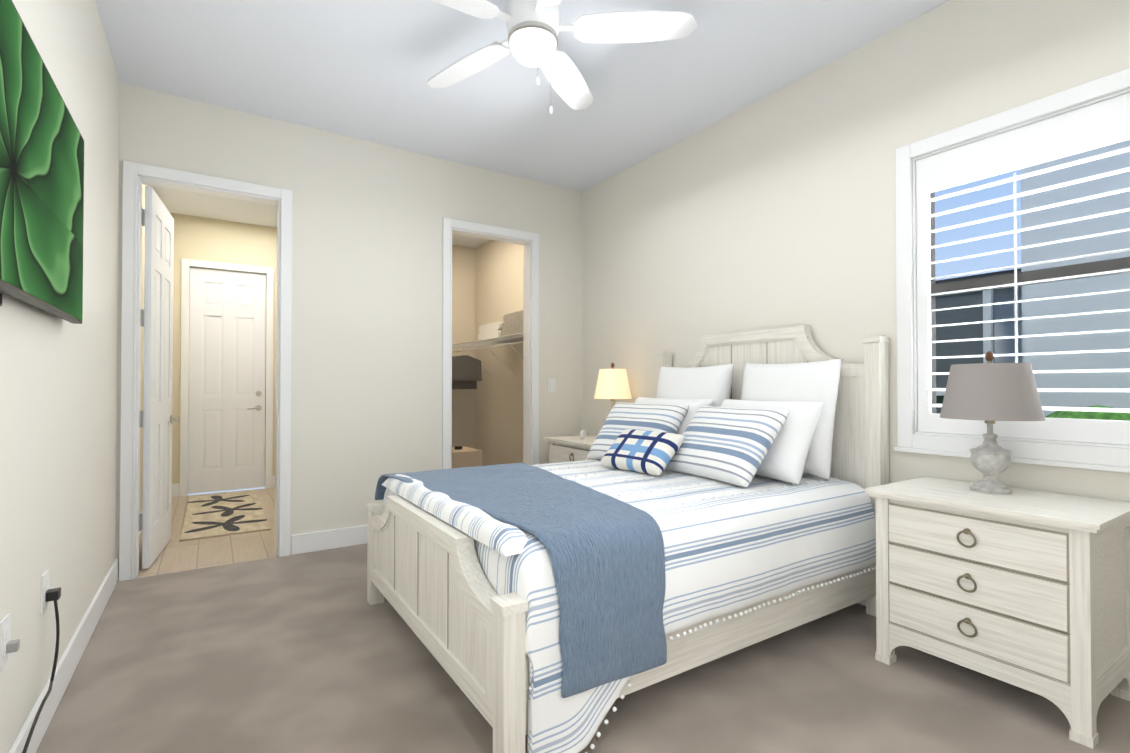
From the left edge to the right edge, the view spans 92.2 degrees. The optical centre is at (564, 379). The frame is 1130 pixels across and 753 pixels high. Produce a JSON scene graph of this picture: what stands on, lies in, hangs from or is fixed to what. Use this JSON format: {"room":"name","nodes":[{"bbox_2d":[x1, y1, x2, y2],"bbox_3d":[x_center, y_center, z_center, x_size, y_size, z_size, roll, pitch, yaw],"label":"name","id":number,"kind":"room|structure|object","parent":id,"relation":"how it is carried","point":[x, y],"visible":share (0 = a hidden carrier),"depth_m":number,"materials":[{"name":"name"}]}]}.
{"room":"bedroom","nodes":[
{"label":"bedroom","id":0,"kind":"room"},
{"bbox_2d":[0,0,119,752],"bbox_3d":[-1.374,-0.318,1.146,0.120,2.970,5.140,0,-1,-33],"label":"wall","id":1,"kind":"structure","parent":0,"point":[58,390],"depth_m":2.07,"materials":[{"name":"beige paint"}]},
{"bbox_2d":[0,613,19,670],"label":"outlet","id":2,"kind":"object","parent":1,"relation":"on","point":[8,646],"depth_m":1.48,"materials":[{"name":"white plastic"}]},
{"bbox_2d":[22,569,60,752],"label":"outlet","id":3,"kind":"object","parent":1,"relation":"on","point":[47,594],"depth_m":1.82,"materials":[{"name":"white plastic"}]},
{"bbox_2d":[0,0,83,323],"bbox_3d":[-1.522,-0.541,1.542,0.058,0.755,1.220,0,-1,-33],"label":"wall art","id":4,"kind":"object","parent":1,"relation":"attached to","point":[41,193],"visible":1,"depth_m":1.51,"materials":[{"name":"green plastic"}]},
{"bbox_2d":[8,558,117,752],"bbox_3d":[-1.316,1.100,1.168,0.019,0.135,4.900,0,-1,-33],"label":"baseboard","id":5,"kind":"structure","parent":1,"relation":"attached to","point":[69,659],"depth_m":2.07,"materials":[{"name":"white wood"}]},
{"bbox_2d":[139,184,276,513],"bbox_3d":[-2.792,-0.314,4.991,1.940,3.050,2.850,0,-1,-33],"label":"wall","id":6,"kind":"structure","parent":0,"point":[212,228],"depth_m":5.77,"materials":[{"name":"beige paint"}]},
{"bbox_2d":[172,259,274,496],"bbox_3d":[-3.495,-0.027,6.076,1.650,2.500,0.018,0,-1,-33],"label":"trim","id":7,"kind":"structure","parent":6,"relation":"attached to","point":[180,488],"depth_m":5.80,"materials":[{"name":"white wood"}]},
{"bbox_2d":[115,82,582,580],"bbox_3d":[-1.282,-0.283,4.202,3.370,2.970,0.120,0,-1,-33],"label":"wall","id":8,"kind":"structure","parent":0,"point":[367,298],"depth_m":4.00,"materials":[{"name":"beige paint"}]},
{"bbox_2d":[119,160,291,580],"bbox_3d":[-2.293,-0.056,3.534,0.910,2.500,0.153,0,-1,-33],"label":"door frame","id":9,"kind":"structure","parent":8,"relation":"attached to","point":[133,181],"depth_m":3.35,"materials":[{"name":"white wood"}]},
{"bbox_2d":[142,186,178,568],"bbox_3d":[-2.777,-0.017,3.763,0.160,2.403,0.749,0,-1,-33],"label":"bedroom door","id":10,"kind":"structure","parent":9,"relation":"attached to","point":[158,419],"depth_m":3.62,"materials":[{"name":"white wood"}]},
{"bbox_2d":[291,525,367,554],"bbox_3d":[-1.425,1.132,4.011,1.070,0.135,0.015,0,-1,-33],"label":"baseboard","id":11,"kind":"structure","parent":8,"relation":"attached to","point":[357,535],"depth_m":3.84,"materials":[{"name":"white wood"}]},
{"bbox_2d":[442,217,538,468],"bbox_3d":[-0.635,-0.043,4.607,0.880,2.500,0.142,0,-1,-33],"label":"trim","id":12,"kind":"structure","parent":8,"relation":"attached to","point":[530,350],"depth_m":4.75,"materials":[{"name":"white wood"}]},
{"bbox_2d":[548,379,555,391],"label":"light switch","id":13,"kind":"object","parent":8,"relation":"on","point":[551,382],"depth_m":4.88,"materials":[{"name":"white plastic"}]},
{"bbox_2d":[452,234,522,465],"bbox_3d":[-1.166,-0.305,5.811,1.660,3.050,2.450,0,-1,-33],"label":"wall","id":14,"kind":"structure","parent":0,"point":[487,288],"depth_m":6.76,"materials":[{"name":"beige paint"}]},
{"bbox_2d":[452,333,522,374],"bbox_3d":[-0.725,-0.257,6.042,0.422,0.370,2.262,0,-1,-33],"label":"wire shelf","id":15,"kind":"object","parent":14,"relation":"attached to","point":[502,340],"visible":0.62,"depth_m":6.06,"materials":[{"name":"white metal"}]},
{"bbox_2d":[452,381,476,388],"bbox_3d":[-1.274,-0.116,6.580,0.420,0.451,0.060,0,-1,-33],"label":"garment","id":16,"kind":"object","parent":15,"relation":"hanging from","point":[455,385],"depth_m":6.58,"materials":[{"name":"black fabric"}]},
{"bbox_2d":[452,351,481,381],"bbox_3d":[-1.192,-0.168,6.454,0.420,0.351,0.060,0,-1,-33],"label":"garment","id":17,"kind":"object","parent":15,"relation":"hanging from","point":[466,372],"depth_m":6.44,"materials":[{"name":"black fabric"}]},
{"bbox_2d":[478,322,498,339],"bbox_3d":[-0.687,-0.529,6.012,0.360,0.173,0.540,0,-1,-33],"label":"blanket","id":18,"kind":"object","parent":15,"relation":"on","point":[491,330],"depth_m":5.90,"materials":[{"name":"white fabric"}]},
{"bbox_2d":[499,310,522,335],"bbox_3d":[-0.369,-0.561,5.515,0.370,0.228,0.520,0,-1,-33],"label":"blanket","id":19,"kind":"object","parent":15,"relation":"on","point":[512,324],"depth_m":5.45,"materials":[{"name":"white fabric"}]},
{"bbox_2d":[95,0,948,191],"bbox_3d":[0.088,-1.832,2.116,3.610,0.080,5.140,0,-1,-33],"label":"ceiling","id":20,"kind":"structure","parent":0,"point":[366,70],"depth_m":3.11,"materials":[{"name":"white paint"}]},
{"bbox_2d":[427,0,697,113],"bbox_3d":[-0.208,-1.493,2.492,1.379,0.589,1.446,0,-1,-33],"label":"ceiling fan","id":21,"kind":"object","parent":20,"relation":"hanging from","point":[534,27],"visible":1,"depth_m":2.50,"materials":[{"name":"white plastic"}]},
{"bbox_2d":[36,544,1129,752],"bbox_3d":[0.121,1.202,2.031,3.610,0.050,5.020,0,-1,-33],"label":"floor","id":22,"kind":"structure","parent":0,"point":[313,652],"depth_m":2.05,"materials":[{"name":"beige carpet"}]},
{"bbox_2d":[544,435,597,462],"bbox_3d":[0.253,0.844,4.419,0.514,0.720,0.790,0,-1,-33],"label":"nightstand","id":23,"kind":"object","parent":22,"relation":"on","point":[568,448],"visible":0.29,"depth_m":4.39,"materials":[{"name":"white wood"}]},
{"bbox_2d":[580,430,586,440],"bbox_3d":[0.148,0.443,4.361,0.072,0.082,0.051,0,-1,-33],"label":"clock","id":24,"kind":"object","parent":23,"relation":"on","point":[583,434],"visible":1,"depth_m":4.34,"materials":[{"name":"white plastic"}]},
{"bbox_2d":[594,363,631,421],"bbox_3d":[0.383,0.172,4.362,0.300,0.624,0.300,0,-1,-33],"label":"lamp","id":25,"kind":"object","parent":23,"relation":"on","point":[612,384],"visible":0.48,"depth_m":4.26,"materials":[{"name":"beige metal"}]},
{"bbox_2d":[366,325,889,752],"bbox_3d":[0.292,0.436,2.838,2.181,1.500,1.715,0,-1,-33],"label":"bed","id":26,"kind":"object","parent":22,"relation":"on","point":[712,500],"visible":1,"depth_m":2.23,"materials":[{"name":"white wood"}]},
{"bbox_2d":[374,462,666,698],"bbox_3d":[-0.209,0.727,2.503,0.895,0.492,1.706,0,-1,-33],"label":"throw blanket","id":27,"kind":"object","parent":26,"relation":"on","point":[579,562],"depth_m":1.79,"materials":[{"name":"blue fabric"}]},
{"bbox_2d":[380,453,879,752],"bbox_3d":[0.268,0.840,2.821,1.986,0.673,1.703,0,-1,-33],"label":"duvet","id":28,"kind":"object","parent":26,"relation":"on","point":[623,581],"depth_m":2.01,"materials":[{"name":"white fabric"}]},
{"bbox_2d":[864,477,1129,748],"bbox_3d":[1.705,0.819,2.154,0.554,0.720,0.730,0,-1,-33],"label":"nightstand","id":29,"kind":"object","parent":22,"relation":"on","point":[1027,589],"visible":1,"depth_m":1.95,"materials":[{"name":"white wood"}]},
{"bbox_2d":[940,351,1044,494],"bbox_3d":[1.758,0.170,2.250,0.344,0.580,0.344,0,-1,-33],"label":"lamp","id":30,"kind":"object","parent":29,"relation":"on","point":[989,392],"visible":1,"depth_m":2.16,"materials":[{"name":"grey linen"},{"name":"mottled grey-white stone"},{"name":"aged brass"}]},
{"bbox_2d":[582,0,1129,501],"bbox_3d":[1.550,-0.296,3.051,0.120,2.970,5.140,0,-1,-33],"label":"wall","id":31,"kind":"structure","parent":0,"point":[774,210],"depth_m":3.10,"materials":[{"name":"beige paint"}]},
{"bbox_2d":[894,68,1129,472],"bbox_3d":[1.986,-0.409,2.363,0.162,1.520,0.990,0,-1,-33],"label":"window","id":32,"kind":"structure","parent":31,"relation":"in","point":[1098,456],"depth_m":2.51,"materials":[{"name":"white wood"}]},
{"bbox_2d":[916,93,1129,444],"bbox_3d":[1.964,-0.419,2.349,0.100,1.336,0.806,0,-1,-33],"label":"window shutter","id":33,"kind":"object","parent":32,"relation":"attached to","point":[1095,126],"visible":0.81,"depth_m":2.33,"materials":[{"name":"white plastic"}]},
{"bbox_3d":[-1.101,1.244,5.692,1.420,0.050,2.450,0,-1,-33],"label":"floor","id":34,"kind":"structure","parent":0,"visible":0},
{"bbox_2d":[452,446,481,467],"bbox_3d":[-1.142,0.941,5.412,0.500,0.550,0.420,0,-1,-33],"label":"box","id":35,"kind":"object","parent":34,"relation":"on","point":[465,457],"visible":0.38,"depth_m":5.30,"materials":[{"name":"beige cardboard"}]},
{"label":"outside","id":36,"kind":"structure","parent":0,"visible":0},
{"bbox_2d":[137,488,278,577],"bbox_3d":[-2.777,1.234,4.840,1.820,0.050,2.850,0,-1,-33],"label":"floor","id":37,"kind":"structure","parent":36,"point":[175,555],"depth_m":3.89,"materials":[{"name":"beige tile"}]},
{"bbox_2d":[179,491,270,541],"bbox_3d":[-3.116,1.205,4.977,0.600,0.012,1.850,0,-1,-33],"label":"rug","id":38,"kind":"object","parent":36,"point":[210,516],"visible":1,"depth_m":4.77,"materials":[{"name":"beige fabric"}]},
{"bbox_2d":[188,268,265,493],"bbox_3d":[-3.708,0.007,5.990,0.712,2.406,0.143,0,-1,-33],"label":"hall door","id":39,"kind":"structure","parent":36,"point":[227,338],"depth_m":5.97,"materials":[{"name":"white wood"}]},
{"bbox_3d":[10.361,1.408,13.901,26.510,0.050,40.000,0,-1,-33],"label":"ground","id":40,"kind":"structure","parent":36,"visible":0},
{"bbox_2d":[935,140,1129,416],"bbox_3d":[6.081,-1.310,8.877,7.600,5.270,32.200,0,-1,-33],"label":"house","id":41,"kind":"structure","parent":40,"relation":"on","point":[1095,303],"depth_m":4.67,"materials":[{"name":"white paint"}]},
{"bbox_2d":[937,405,1129,420],"bbox_3d":[1.994,0.699,4.892,1.073,1.162,14.979,0,-1,-33],"label":"hedge","id":42,"kind":"object","parent":40,"relation":"on","point":[1093,415],"depth_m":3.06,"materials":[{"name":"green plant"}]}
]}

